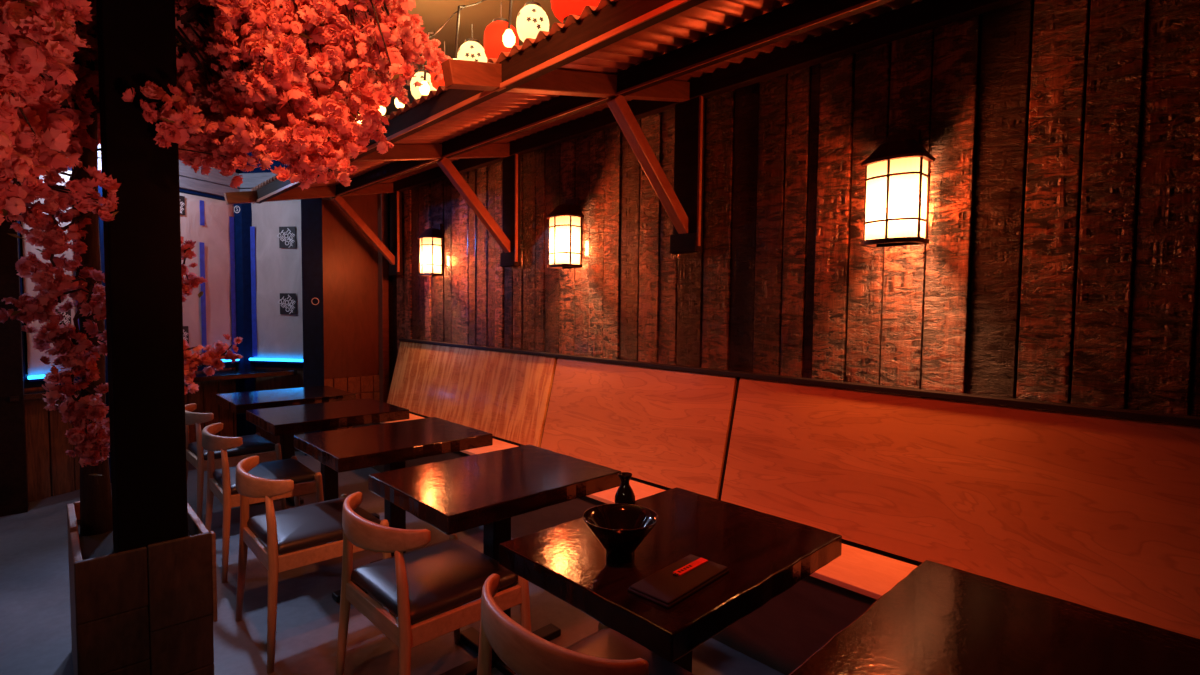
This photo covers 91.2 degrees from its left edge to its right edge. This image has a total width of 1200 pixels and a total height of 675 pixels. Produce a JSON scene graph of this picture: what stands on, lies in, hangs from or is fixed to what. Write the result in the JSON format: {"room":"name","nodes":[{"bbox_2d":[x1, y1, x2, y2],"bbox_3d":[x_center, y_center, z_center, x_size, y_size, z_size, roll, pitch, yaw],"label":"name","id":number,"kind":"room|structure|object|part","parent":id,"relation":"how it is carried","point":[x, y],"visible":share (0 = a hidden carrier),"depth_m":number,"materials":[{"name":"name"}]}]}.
{"room":"restaurant","nodes":[
{"label":"restaurant","id":0,"kind":"room"},
{"bbox_2d":[24,367,236,501],"bbox_3d":[-3.768,0.712,4.903,0.132,0.800,1.800,2,3,18],"label":"wall","id":1,"kind":"structure","parent":0,"point":[50,472],"depth_m":4.25,"materials":[{"name":"brown wood"}]},
{"bbox_2d":[0,179,27,516],"bbox_3d":[-4.078,-0.283,3.696,0.615,2.900,0.200,-2,4,-43],"label":"pillar","id":2,"kind":"structure","parent":1,"relation":"attached to","point":[13,455],"depth_m":3.83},
{"bbox_2d":[17,167,79,387],"bbox_3d":[-3.925,-0.454,4.242,0.075,1.590,0.490,2,3,18],"label":"window","id":3,"kind":"structure","parent":1,"relation":"in","point":[24,334],"depth_m":4.07,"materials":[{"name":"glass"},{"name":"navy paint"}]},
{"bbox_3d":[-3.946,-0.469,4.248,0.010,1.560,0.490,2,3,18],"label":"pane","id":4,"kind":"part","parent":3,"relation":"part of","materials":[{"name":"black glass"}]},
{"bbox_2d":[26,375,44,381],"bbox_3d":[-3.913,0.281,4.137,0.045,0.042,0.185,2,3,18],"label":"light strip","id":5,"kind":"object","parent":3,"relation":"attached to","point":[34,378],"visible":0.48,"depth_m":4.07,"materials":[{"name":"blue plastic"}]},
{"bbox_2d":[20,170,78,375],"bbox_3d":[-3.890,-0.474,4.195,0.027,1.465,0.355,2,3,18],"label":"paper","id":6,"kind":"object","parent":3,"relation":"attached to","point":[35,366],"visible":0.26,"depth_m":4.12,"materials":[{"name":"white paper"}]},
{"bbox_2d":[98,172,110,482],"bbox_3d":[-3.831,-0.064,4.529,0.130,2.385,0.080,2,3,18],"label":"trim","id":7,"kind":"structure","parent":1,"relation":"attached to","point":[101,234],"depth_m":4.46,"materials":[{"name":"blue paint"}]},
{"bbox_2d":[10,369,296,401],"bbox_3d":[-3.562,0.353,4.812,0.573,0.040,1.993,2,3,31],"label":"countertop","id":8,"kind":"structure","parent":1,"relation":"attached to","point":[229,374],"depth_m":5.12,"materials":[{"name":"brown wood"}]},
{"bbox_2d":[180,188,235,370],"bbox_3d":[-3.648,-0.492,5.066,0.075,1.590,1.090,2,3,18],"label":"window","id":9,"kind":"structure","parent":1,"relation":"in","point":[229,365],"depth_m":5.27,"materials":[{"name":"black glass"}]},
{"bbox_2d":[180,193,236,353],"bbox_3d":[-3.592,-0.512,5.084,0.027,1.460,0.962,2,3,18],"label":"wall panel","id":10,"kind":"object","parent":9,"relation":"attached to","point":[209,222],"visible":0.35,"depth_m":5.30,"materials":[{"name":"white paint"}]},
{"bbox_2d":[222,359,239,363],"bbox_3d":[-3.459,0.219,5.489,0.045,0.042,0.190,2,3,18],"label":"light strip","id":11,"kind":"object","parent":9,"relation":"attached to","point":[224,360],"visible":0.46,"depth_m":5.47,"materials":[{"name":"blue plastic"}]},
{"bbox_2d":[239,152,289,172],"bbox_3d":[-2.966,-1.752,5.574,0.999,0.430,0.120,1,3,10],"label":"wall","id":12,"kind":"structure","parent":0,"point":[275,163],"depth_m":5.56,"materials":[{"name":"blue paint"}]},
{"bbox_2d":[67,143,240,196],"bbox_3d":[-3.730,-1.386,4.757,0.190,0.235,1.770,2,3,18],"label":"trim","id":13,"kind":"structure","parent":12,"relation":"attached to","point":[218,184],"depth_m":5.20,"materials":[{"name":"white paint"}]},
{"bbox_2d":[237,172,332,199],"bbox_3d":[-2.979,-1.417,5.536,0.899,0.235,0.190,1,3,10],"label":"trim","id":14,"kind":"structure","parent":12,"relation":"attached to","point":[250,180],"depth_m":5.48,"materials":[{"name":"white paint"}]},
{"bbox_2d":[255,367,303,450],"bbox_3d":[-3.073,0.680,5.688,0.739,0.800,0.120,1,3,10],"label":"wall","id":15,"kind":"structure","parent":0,"point":[288,381],"depth_m":5.62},
{"bbox_2d":[234,203,255,435],"bbox_3d":[-3.412,-0.114,5.623,0.149,2.385,0.199,-2,4,-43],"label":"trim","id":16,"kind":"structure","parent":15,"relation":"attached to","point":[242,213],"depth_m":5.55,"materials":[{"name":"blue paint"}]},
{"bbox_2d":[255,362,302,367],"bbox_3d":[-3.047,-0.511,5.589,0.619,1.590,0.075,1,3,10],"label":"window","id":17,"kind":"structure","parent":15,"relation":"in","point":[284,365],"depth_m":5.59,"materials":[{"name":"black glass"}]},
{"bbox_2d":[249,358,302,363],"bbox_3d":[-3.046,0.220,5.559,0.619,0.042,0.045,1,3,10],"label":"light strip","id":18,"kind":"object","parent":17,"relation":"attached to","point":[257,360],"visible":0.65,"depth_m":5.54,"materials":[{"name":"blue plastic"}]},
{"bbox_2d":[250,199,302,358],"bbox_3d":[-3.038,-0.551,5.537,0.584,1.505,0.027,1,3,10],"label":"wall panel","id":19,"kind":"object","parent":17,"relation":"attached to","point":[275,230],"visible":0.98,"depth_m":5.54,"materials":[{"name":"white paint"}]},
{"bbox_2d":[301,198,323,455],"bbox_3d":[-2.721,-0.219,5.511,0.183,2.620,0.204,-2,4,-43],"label":"trim","id":20,"kind":"structure","parent":15,"relation":"attached to","point":[311,209],"depth_m":5.43,"materials":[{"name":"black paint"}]},
{"bbox_2d":[322,194,388,377],"bbox_3d":[-2.417,-0.796,5.810,0.760,2.350,0.140,-2,4,-43],"label":"wall","id":21,"kind":"structure","parent":0,"point":[350,260],"depth_m":5.72,"materials":[{"name":"brown wood"}]},
{"bbox_2d":[324,375,379,428],"bbox_3d":[-2.425,0.727,5.877,0.760,0.700,0.162,-2,4,-43],"label":"trim","id":22,"kind":"structure","parent":21,"relation":"attached to","point":[367,386],"depth_m":5.80,"materials":[{"name":"brown wood"}]},
{"bbox_2d":[0,451,784,674],"bbox_3d":[-2.059,1.350,1.472,7.200,0.100,11.500,-2,4,-43],"label":"floor","id":23,"kind":"structure","parent":0,"point":[35,616],"depth_m":2.65,"materials":[{"name":"concrete"}]},
{"bbox_2d":[67,501,216,674],"bbox_3d":[-1.730,0.966,2.204,0.368,0.600,0.740,-2,4,-43],"label":"planter box","id":24,"kind":"object","parent":23,"relation":"on","point":[132,614],"visible":0.93,"depth_m":1.94,"materials":[{"name":"black dark wood"}]},
{"bbox_2d":[96,0,187,559],"bbox_3d":[-1.559,-0.514,1.996,0.190,2.520,0.200,-2,4,-43],"label":"support post","id":25,"kind":"object","parent":24,"relation":"on","point":[136,39],"visible":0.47,"depth_m":1.94,"materials":[{"name":"black wood"}]},
{"bbox_2d":[0,0,450,535],"bbox_3d":[-1.491,-0.544,2.651,1.827,2.518,2.572,2,3,32],"label":"cherry tree","id":26,"kind":"object","parent":24,"relation":"in","point":[288,81],"visible":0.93,"depth_m":2.06,"materials":[{"name":"red plant"}]},
{"bbox_2d":[379,106,385,114],"bbox_3d":[-1.166,-1.249,3.256,0.079,0.052,0.078,-2,4,-43],"label":"string light","id":27,"kind":"object","parent":26,"relation":"hanging from","point":[382,109],"depth_m":3.29,"materials":[{"name":"white glass"}]},
{"bbox_3d":[-1.232,-1.283,3.304,0.052,0.066,0.052,-2,4,-43],"label":"bulb","id":28,"kind":"part","parent":27,"relation":"part of","materials":[{"name":"white glass"}]},
{"bbox_2d":[395,98,404,107],"bbox_3d":[-1.017,-1.227,3.099,0.079,0.066,0.106,-2,4,-43],"label":"string light","id":29,"kind":"object","parent":26,"relation":"hanging from","point":[398,105],"depth_m":3.11,"materials":[{"name":"white glass"}]},
{"bbox_3d":[-1.067,-1.253,3.131,0.052,0.066,0.052,-2,4,-43],"label":"bulb","id":30,"kind":"part","parent":29,"relation":"part of","materials":[{"name":"white glass"}]},
{"bbox_2d":[419,59,429,94],"bbox_3d":[-0.830,-1.268,2.900,0.079,0.172,0.103,-2,4,-43],"label":"string light","id":31,"kind":"object","parent":26,"relation":"hanging from","point":[425,89],"depth_m":2.92,"materials":[{"name":"white glass"}]},
{"bbox_2d":[410,64,435,99],"bbox_3d":[-0.938,-1.367,3.121,0.136,0.238,0.136,-2,4,-43],"label":"paper lantern","id":32,"kind":"object","parent":31,"relation":"hanging from","point":[415,91],"visible":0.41,"depth_m":3.08,"materials":[{"name":"beige paper"}]},
{"bbox_3d":[-0.874,-1.241,2.928,0.052,0.066,0.052,-2,4,-43],"label":"bulb","id":33,"kind":"part","parent":31,"relation":"part of","materials":[{"name":"white glass"}]},
{"bbox_2d":[423,32,433,80],"bbox_3d":[-0.855,-1.402,2.936,0.058,0.262,0.012,-2,4,-43],"label":"socket","id":34,"kind":"object","parent":31,"relation":"attached to","point":[428,33],"depth_m":2.92,"materials":[{"name":"black paint"}]},
{"bbox_2d":[430,41,451,89],"bbox_3d":[-0.780,-1.359,2.955,0.142,0.254,0.142,-2,4,-43],"label":"paper lantern","id":35,"kind":"object","parent":31,"relation":"hanging from","point":[435,84],"visible":0.11,"depth_m":2.91,"materials":[{"name":"red paper"}]},
{"bbox_3d":[-0.780,-1.319,2.957,0.142,0.153,0.142,-2,4,-43],"label":"lamp shade","id":36,"kind":"part","parent":35,"relation":"part of","materials":[{"name":"red paper"}]},
{"bbox_2d":[185,403,285,520],"bbox_3d":[-2.470,0.811,3.921,0.539,0.728,0.524,-2,4,-45],"label":"dining chair","id":37,"kind":"object","parent":23,"relation":"on","point":[265,449],"visible":0.67,"depth_m":3.76,"materials":[{"name":"brown wood"}]},
{"bbox_3d":[-2.775,0.837,3.936,0.085,0.668,0.044,2,3,28],"label":"leg","id":38,"kind":"part","parent":37,"relation":"part of","materials":[{"name":"brown wood"}]},
{"bbox_3d":[-2.613,0.784,3.777,0.020,0.062,0.432,-2,4,-45],"label":"seat rail","id":39,"kind":"part","parent":37,"relation":"part of","materials":[{"name":"brown wood"}]},
{"bbox_3d":[-2.460,0.856,3.618,0.045,0.668,0.084,-1,3,-27],"label":"leg","id":40,"kind":"part","parent":37,"relation":"part of","materials":[{"name":"brown wood"}]},
{"bbox_3d":[-2.610,0.499,3.764,0.135,0.092,0.514,-2,4,-45],"label":"rail","id":41,"kind":"part","parent":37,"relation":"part of","materials":[{"name":"brown wood"}]},
{"bbox_2d":[188,434,274,459],"bbox_3d":[-2.456,0.721,3.929,0.430,0.055,0.444,-2,4,-45],"label":"seat cushion","id":42,"kind":"object","parent":37,"relation":"on","point":[255,443],"depth_m":3.83,"materials":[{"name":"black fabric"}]},
{"bbox_3d":[-2.300,0.788,3.769,0.430,0.062,0.020,-2,4,-43],"label":"seat rail","id":43,"kind":"part","parent":37,"relation":"part of","materials":[{"name":"brown wood"}]},
{"bbox_3d":[-2.133,0.941,3.928,0.064,0.473,0.036,-1,3,-24],"label":"leg","id":44,"kind":"part","parent":37,"relation":"part of","materials":[{"name":"brown wood"}]},
{"bbox_2d":[202,423,326,582],"bbox_3d":[-1.882,0.849,3.269,0.539,0.728,0.524,-2,4,-42],"label":"dining chair","id":45,"kind":"object","parent":23,"relation":"on","point":[286,469],"visible":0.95,"depth_m":3.17,"materials":[{"name":"brown wood"}]},
{"bbox_3d":[-2.186,0.875,3.296,0.085,0.668,0.044,2,3,30],"label":"leg","id":46,"kind":"part","parent":45,"relation":"part of","materials":[{"name":"brown wood"}]},
{"bbox_3d":[-2.031,0.822,3.131,0.020,0.062,0.432,-2,4,-42],"label":"seat rail","id":47,"kind":"part","parent":45,"relation":"part of","materials":[{"name":"brown wood"}]},
{"bbox_3d":[-2.028,0.536,3.117,0.135,0.092,0.514,-2,4,-42],"label":"rail","id":48,"kind":"part","parent":45,"relation":"part of","materials":[{"name":"brown wood"}]},
{"bbox_3d":[-1.884,0.894,2.966,0.045,0.668,0.084,-1,3,-25],"label":"leg","id":49,"kind":"part","parent":45,"relation":"part of","materials":[{"name":"brown wood"}]},
{"bbox_2d":[213,458,314,494],"bbox_3d":[-1.868,0.759,3.276,0.430,0.055,0.444,-2,4,-42],"label":"seat cushion","id":50,"kind":"object","parent":45,"relation":"on","point":[286,469],"depth_m":3.22,"materials":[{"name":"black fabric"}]},
{"bbox_3d":[-1.718,0.826,3.111,0.430,0.062,0.020,-2,4,-40],"label":"seat rail","id":51,"kind":"part","parent":45,"relation":"part of","materials":[{"name":"brown wood"}]},
{"bbox_3d":[-1.867,0.960,3.614,0.036,0.473,0.065,1,3,17],"label":"leg","id":52,"kind":"part","parent":45,"relation":"part of","materials":[{"name":"brown wood"}]},
{"bbox_3d":[-1.545,0.980,3.262,0.064,0.473,0.036,-1,3,-21],"label":"leg","id":53,"kind":"part","parent":45,"relation":"part of","materials":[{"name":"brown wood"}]},
{"bbox_2d":[216,386,355,504],"bbox_3d":[-2.261,0.782,4.252,0.763,0.749,0.610,-2,4,-43],"label":"dining table","id":54,"kind":"object","parent":23,"relation":"on","point":[238,403],"visible":0.72,"depth_m":4.14,"materials":[{"name":"black wood"}]},
{"bbox_2d":[235,455,395,672],"bbox_3d":[-1.256,0.891,2.553,0.539,0.728,0.524,-2,4,-43],"label":"dining chair","id":55,"kind":"object","parent":23,"relation":"on","point":[286,534],"visible":0.8,"depth_m":2.38,"materials":[{"name":"brown wood"}]},
{"bbox_3d":[-1.562,0.917,2.574,0.085,0.668,0.044,2,3,29],"label":"leg","id":56,"kind":"part","parent":55,"relation":"part of","materials":[{"name":"brown wood"}]},
{"bbox_3d":[-1.403,0.864,2.412,0.020,0.062,0.432,-2,4,-43],"label":"seat rail","id":57,"kind":"part","parent":55,"relation":"part of","materials":[{"name":"brown wood"}]},
{"bbox_3d":[-1.400,0.579,2.398,0.135,0.092,0.514,-2,4,-43],"label":"rail","id":58,"kind":"part","parent":55,"relation":"part of","materials":[{"name":"brown wood"}]},
{"bbox_3d":[-1.253,0.936,2.249,0.045,0.668,0.084,-1,3,-26],"label":"leg","id":59,"kind":"part","parent":55,"relation":"part of","materials":[{"name":"brown wood"}]},
{"bbox_2d":[247,498,380,554],"bbox_3d":[-1.243,0.801,2.561,0.430,0.055,0.444,-2,4,-43],"label":"seat cushion","id":60,"kind":"object","parent":55,"relation":"on","point":[300,528],"depth_m":2.44,"materials":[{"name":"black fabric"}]},
{"bbox_3d":[-1.090,0.868,2.398,0.430,0.062,0.020,-2,4,-42],"label":"seat rail","id":61,"kind":"part","parent":55,"relation":"part of","materials":[{"name":"brown wood"}]},
{"bbox_3d":[-0.920,1.022,2.553,0.064,0.473,0.036,-1,3,-22],"label":"leg","id":62,"kind":"part","parent":55,"relation":"part of","materials":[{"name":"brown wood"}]},
{"bbox_2d":[246,398,408,540],"bbox_3d":[-1.671,0.819,3.632,0.763,0.749,0.610,-2,4,-43],"label":"dining table","id":63,"kind":"object","parent":23,"relation":"on","point":[327,416],"visible":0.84,"depth_m":3.52,"materials":[{"name":"black wood"}]},
{"bbox_2d":[294,417,492,602],"bbox_3d":[-1.031,0.859,2.957,0.763,0.749,0.610,-2,4,-43],"label":"dining table","id":64,"kind":"object","parent":23,"relation":"on","point":[389,445],"visible":0.82,"depth_m":2.83,"materials":[{"name":"black wood"}]},
{"bbox_2d":[336,492,530,674],"bbox_3d":[-0.596,0.922,2.063,0.539,0.728,0.524,-2,4,-45],"label":"dining chair","id":65,"kind":"object","parent":23,"relation":"on","point":[421,584],"visible":0.94,"depth_m":1.93,"materials":[{"name":"brown wood"}]},
{"bbox_3d":[-0.901,0.948,2.078,0.085,0.668,0.044,2,3,28],"label":"leg","id":66,"kind":"part","parent":65,"relation":"part of","materials":[{"name":"brown wood"}]},
{"bbox_3d":[-0.739,0.895,1.920,0.020,0.062,0.432,-2,4,-45],"label":"seat rail","id":67,"kind":"part","parent":65,"relation":"part of","materials":[{"name":"brown wood"}]},
{"bbox_3d":[-0.736,0.610,1.906,0.135,0.092,0.514,-2,4,-45],"label":"rail","id":68,"kind":"part","parent":65,"relation":"part of","materials":[{"name":"brown wood"}]},
{"bbox_3d":[-0.586,0.967,1.760,0.045,0.668,0.084,-1,3,-27],"label":"leg","id":69,"kind":"part","parent":65,"relation":"part of","materials":[{"name":"brown wood"}]},
{"bbox_2d":[351,539,517,623],"bbox_3d":[-0.582,0.832,2.071,0.430,0.055,0.444,-2,4,-45],"label":"seat cushion","id":70,"kind":"object","parent":65,"relation":"on","point":[444,576],"depth_m":1.98,"materials":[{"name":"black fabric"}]},
{"bbox_3d":[-0.594,1.032,2.408,0.036,0.473,0.065,1,3,15],"label":"leg","id":71,"kind":"part","parent":65,"relation":"part of","materials":[{"name":"brown wood"}]},
{"bbox_3d":[-0.426,0.899,1.911,0.430,0.062,0.020,-2,4,-43],"label":"seat rail","id":72,"kind":"part","parent":65,"relation":"part of","materials":[{"name":"brown wood"}]},
{"bbox_3d":[-0.431,0.883,2.224,0.020,0.062,0.460,-2,4,-45],"label":"seat rail","id":73,"kind":"part","parent":65,"relation":"part of","materials":[{"name":"brown wood"}]},
{"bbox_3d":[-0.259,1.052,2.070,0.064,0.473,0.036,-1,3,-24],"label":"leg","id":74,"kind":"part","parent":65,"relation":"part of","materials":[{"name":"brown wood"}]},
{"bbox_2d":[368,445,620,674],"bbox_3d":[-0.402,0.898,2.295,0.763,0.749,0.610,-2,4,-43],"label":"dining table","id":75,"kind":"object","parent":23,"relation":"on","point":[488,489],"visible":0.88,"depth_m":2.19,"materials":[{"name":"black wood"}]},
{"bbox_2d":[477,574,693,674],"bbox_3d":[0.010,0.960,1.419,0.539,0.728,0.524,-2,4,-44],"label":"dining chair","id":76,"kind":"object","parent":23,"relation":"on","point":[607,651],"visible":0.95,"depth_m":1.25,"materials":[{"name":"brown wood"}]},
{"bbox_3d":[-0.296,0.986,1.437,0.085,0.668,0.044,2,3,29],"label":"leg","id":77,"kind":"part","parent":76,"relation":"part of","materials":[{"name":"brown wood"}]},
{"bbox_3d":[0.014,1.070,1.764,0.036,0.473,0.065,1,3,15],"label":"leg","id":78,"kind":"part","parent":76,"relation":"part of","materials":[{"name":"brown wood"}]},
{"bbox_2d":[515,628,693,674],"bbox_3d":[0.023,0.870,1.427,0.430,0.055,0.444,-2,4,-44],"label":"seat cushion","id":79,"kind":"object","parent":76,"relation":"on","point":[607,643],"depth_m":1.58,"materials":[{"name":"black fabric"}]},
{"bbox_2d":[499,487,841,672],"bbox_3d":[0.205,0.935,1.656,0.763,0.749,0.610,-2,4,-43],"label":"dining table","id":80,"kind":"object","parent":23,"relation":"on","point":[765,555],"visible":0.88,"depth_m":1.50,"materials":[{"name":"black wood"}]},
{"bbox_2d":[583,503,658,562],"bbox_3d":[0.053,0.512,1.513,0.195,0.107,0.195,-2,4,-43],"label":"ramen bowl","id":81,"kind":"object","parent":80,"relation":"on","point":[620,528],"visible":1,"depth_m":1.53,"materials":[{"name":"black ceramic"}]},
{"bbox_2d":[615,472,634,504],"bbox_3d":[0.080,0.491,1.876,0.066,0.114,0.066,-2,4,-43],"label":"flask","id":82,"kind":"object","parent":80,"relation":"on","point":[624,494],"visible":0.8,"depth_m":1.86,"materials":[{"name":"black ceramic"}]},
{"bbox_2d":[627,554,728,607],"bbox_3d":[0.189,0.567,1.383,0.116,0.013,0.250,3,4,43],"label":"menu","id":83,"kind":"object","parent":80,"relation":"on","point":[662,588],"visible":1,"depth_m":1.35,"materials":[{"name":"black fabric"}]},
{"bbox_2d":[673,558,707,575],"bbox_3d":[0.218,0.556,1.425,0.022,0.005,0.124,3,4,44],"label":"label","id":84,"kind":"object","parent":83,"relation":"on","point":[700,561],"visible":1,"depth_m":1.42,"materials":[{"name":"red paper"}]},
{"bbox_2d":[352,338,1199,674],"bbox_3d":[0.437,0.713,2.853,0.525,1.085,7.320,-2,4,-43],"label":"bench","id":85,"kind":"object","parent":23,"relation":"on","point":[1100,512],"visible":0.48,"depth_m":2.28,"materials":[{"name":"brown wood"}]},
{"bbox_3d":[-1.151,0.386,4.749,0.164,0.599,2.334,-2,4,-43],"label":"panel","id":86,"kind":"part","parent":85,"relation":"part of","materials":[{"name":"brown wood"}]},
{"bbox_3d":[0.146,0.466,3.384,0.164,0.599,1.384,-2,4,-43],"label":"panel","id":87,"kind":"part","parent":85,"relation":"part of","materials":[{"name":"brown wood"}]},
{"bbox_3d":[0.367,0.819,2.793,0.335,0.022,7.320,-2,4,-43],"label":"seat","id":88,"kind":"part","parent":85,"relation":"part of","materials":[{"name":"brown wood"}]},
{"bbox_3d":[0.613,0.177,2.989,0.055,0.023,7.320,-2,4,-43],"label":"rail","id":89,"kind":"part","parent":85,"relation":"part of","materials":[{"name":"black paint"}]},
{"bbox_3d":[1.285,0.537,2.185,0.164,0.599,1.874,-2,4,-43],"label":"panel","id":90,"kind":"part","parent":85,"relation":"part of","materials":[{"name":"brown wood"}]},
{"bbox_2d":[789,560,1199,674],"bbox_3d":[0.772,0.971,1.059,0.763,0.749,0.610,-2,4,-43],"label":"dining table","id":91,"kind":"object","parent":23,"relation":"on","point":[939,619],"visible":1,"depth_m":1.15,"materials":[{"name":"brown wood"}]},
{"bbox_2d":[359,0,562,115],"bbox_3d":[-2.027,-1.796,1.317,7.200,0.100,11.500,-2,4,-43],"label":"ceiling","id":92,"kind":"structure","parent":0,"point":[434,13],"depth_m":3.38,"materials":[{"name":"beige paint"}]},
{"bbox_2d":[427,0,484,58],"bbox_3d":[-0.632,-1.371,2.687,0.079,0.223,0.504,-2,4,-43],"label":"string light","id":93,"kind":"object","parent":92,"relation":"hanging from","point":[462,6],"depth_m":2.71,"materials":[{"name":"black paint"}]},
{"bbox_3d":[-0.456,-1.511,2.550,0.006,0.045,3.501,-2,4,-43],"label":"cord","id":94,"kind":"part","parent":93,"relation":"part of","materials":[{"name":"black paint"}]},
{"bbox_2d":[454,5,464,58],"bbox_3d":[-0.649,-1.410,2.718,0.058,0.263,0.012,-2,4,-43],"label":"socket","id":95,"kind":"object","parent":93,"relation":"attached to","point":[462,6],"depth_m":2.70,"materials":[{"name":"black paint"}]},
{"bbox_2d":[457,24,486,61],"bbox_3d":[-0.601,-1.348,2.766,0.140,0.246,0.141,-2,4,-43],"label":"paper lantern","id":96,"kind":"object","parent":93,"relation":"hanging from","point":[471,50],"visible":0.56,"depth_m":2.71,"materials":[{"name":"beige paper"}]},
{"bbox_3d":[-0.601,-1.308,2.769,0.139,0.145,0.139,-2,4,-43],"label":"lamp shade","id":97,"kind":"part","parent":96,"relation":"part of","materials":[{"name":"beige paper"}]},
{"bbox_2d":[503,0,514,46],"bbox_3d":[-0.336,-1.253,2.380,0.079,0.181,0.077,-2,4,-43],"label":"string light","id":98,"kind":"object","parent":92,"relation":"hanging from","point":[508,41],"depth_m":2.39,"materials":[{"name":"white glass"}]},
{"bbox_2d":[484,2,518,58],"bbox_3d":[-0.436,-1.340,2.593,0.152,0.271,0.152,-2,4,-43],"label":"paper lantern","id":99,"kind":"object","parent":98,"relation":"hanging from","point":[494,45],"visible":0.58,"depth_m":2.54,"materials":[{"name":"red paper"}]},
{"bbox_3d":[-0.436,-1.298,2.595,0.152,0.163,0.152,-2,4,-43],"label":"lamp shade","id":100,"kind":"part","parent":99,"relation":"part of","materials":[{"name":"red paper"}]},
{"bbox_3d":[-0.371,-1.219,2.399,0.052,0.066,0.052,-2,4,-43],"label":"bulb","id":101,"kind":"part","parent":98,"relation":"part of","materials":[{"name":"white glass"}]},
{"bbox_2d":[508,0,512,28],"bbox_3d":[-0.353,-1.385,2.407,0.058,0.270,0.012,-2,4,-43],"label":"socket","id":102,"kind":"object","parent":98,"relation":"attached to","point":[510,3],"depth_m":2.39,"materials":[{"name":"black paint"}]},
{"bbox_2d":[516,0,548,42],"bbox_3d":[-0.277,-1.327,2.425,0.137,0.240,0.138,-2,4,-43],"label":"paper lantern","id":103,"kind":"object","parent":98,"relation":"hanging from","point":[531,18],"visible":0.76,"depth_m":2.38,"materials":[{"name":"beige paper"}]},
{"bbox_2d":[550,0,599,23],"bbox_3d":[-0.090,-1.360,2.228,0.193,0.344,0.196,-2,4,-43],"label":"paper lantern","id":104,"kind":"object","parent":98,"relation":"hanging from","point":[562,9],"visible":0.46,"depth_m":2.18,"materials":[{"name":"red paper"}]},
{"bbox_2d":[388,0,1199,426],"bbox_3d":[0.947,-0.262,2.783,0.171,3.050,9.400,-2,4,-43],"label":"wall","id":105,"kind":"structure","parent":0,"point":[1060,262],"depth_m":2.34,"materials":[{"name":"brown wood"}]},
{"bbox_2d":[377,193,388,402],"bbox_3d":[-2.175,-0.223,5.908,0.065,2.600,0.100,-2,4,-43],"label":"trim","id":106,"kind":"structure","parent":105,"relation":"attached to","point":[382,199],"depth_m":5.87,"materials":[{"name":"brown wood"}]},
{"bbox_2d":[417,224,443,275],"bbox_3d":[-1.468,-0.756,5.057,0.169,0.448,0.240,-2,4,-43],"label":"wall lantern","id":107,"kind":"object","parent":105,"relation":"attached to","point":[431,239],"visible":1,"depth_m":5.00,"materials":[{"name":"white glass"}]},
{"bbox_3d":[-1.467,-0.701,5.062,0.135,0.300,0.196,-2,4,-43],"label":"lamp shade","id":108,"kind":"part","parent":107,"relation":"part of","materials":[{"name":"white glass"}]},
{"bbox_3d":[-1.413,-0.797,5.107,0.018,0.370,0.120,-2,4,-43],"label":"plate","id":109,"kind":"part","parent":107,"relation":"part of","materials":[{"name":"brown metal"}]},
{"bbox_2d":[546,197,583,268],"bbox_3d":[-0.236,-0.672,3.761,0.169,0.448,0.240,-2,4,-43],"label":"wall lantern","id":110,"kind":"object","parent":105,"relation":"attached to","point":[565,228],"visible":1,"depth_m":3.70,"materials":[{"name":"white glass"}]},
{"bbox_3d":[-0.235,-0.616,3.765,0.135,0.300,0.196,-2,4,-43],"label":"lamp shade","id":111,"kind":"part","parent":110,"relation":"part of","materials":[{"name":"white glass"}]},
{"bbox_3d":[-0.181,-0.713,3.811,0.018,0.370,0.120,-2,4,-43],"label":"plate","id":112,"kind":"part","parent":110,"relation":"part of","materials":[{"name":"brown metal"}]},
{"bbox_2d":[224,0,1024,275],"bbox_3d":[-0.255,-0.905,2.853,1.444,0.924,6.610,-2,4,-43],"label":"awning","id":113,"kind":"object","parent":105,"relation":"attached to","point":[614,63],"visible":0.87,"depth_m":2.67,"materials":[{"name":"wood"}]},
{"bbox_3d":[-1.963,-1.043,5.654,0.048,0.688,0.160,-2,4,-43],"label":"wall post","id":114,"kind":"part","parent":113,"relation":"part of","materials":[{"name":"brown wood"}]},
{"bbox_3d":[-0.644,-0.961,4.265,0.048,0.688,0.160,-2,4,-43],"label":"wall post","id":115,"kind":"part","parent":113,"relation":"part of","materials":[{"name":"brown wood"}]},
{"bbox_3d":[0.466,-0.892,3.097,0.048,0.688,0.160,-2,4,-43],"label":"wall post","id":116,"kind":"part","parent":113,"relation":"part of","materials":[{"name":"brown wood"}]},
{"bbox_2d":[861,129,935,247],"bbox_3d":[1.153,-0.589,2.300,0.169,0.448,0.240,-2,4,-43],"label":"wall lantern","id":117,"kind":"object","parent":105,"relation":"attached to","point":[897,173],"visible":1,"depth_m":2.25,"materials":[{"name":"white glass"}]},
{"bbox_3d":[1.154,-0.533,2.304,0.135,0.300,0.196,-2,4,-43],"label":"lamp shade","id":118,"kind":"part","parent":117,"relation":"part of","materials":[{"name":"white glass"}]},
{"bbox_3d":[1.208,-0.630,2.349,0.018,0.370,0.120,-2,4,-43],"label":"plate","id":119,"kind":"part","parent":117,"relation":"part of","materials":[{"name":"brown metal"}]}
]}

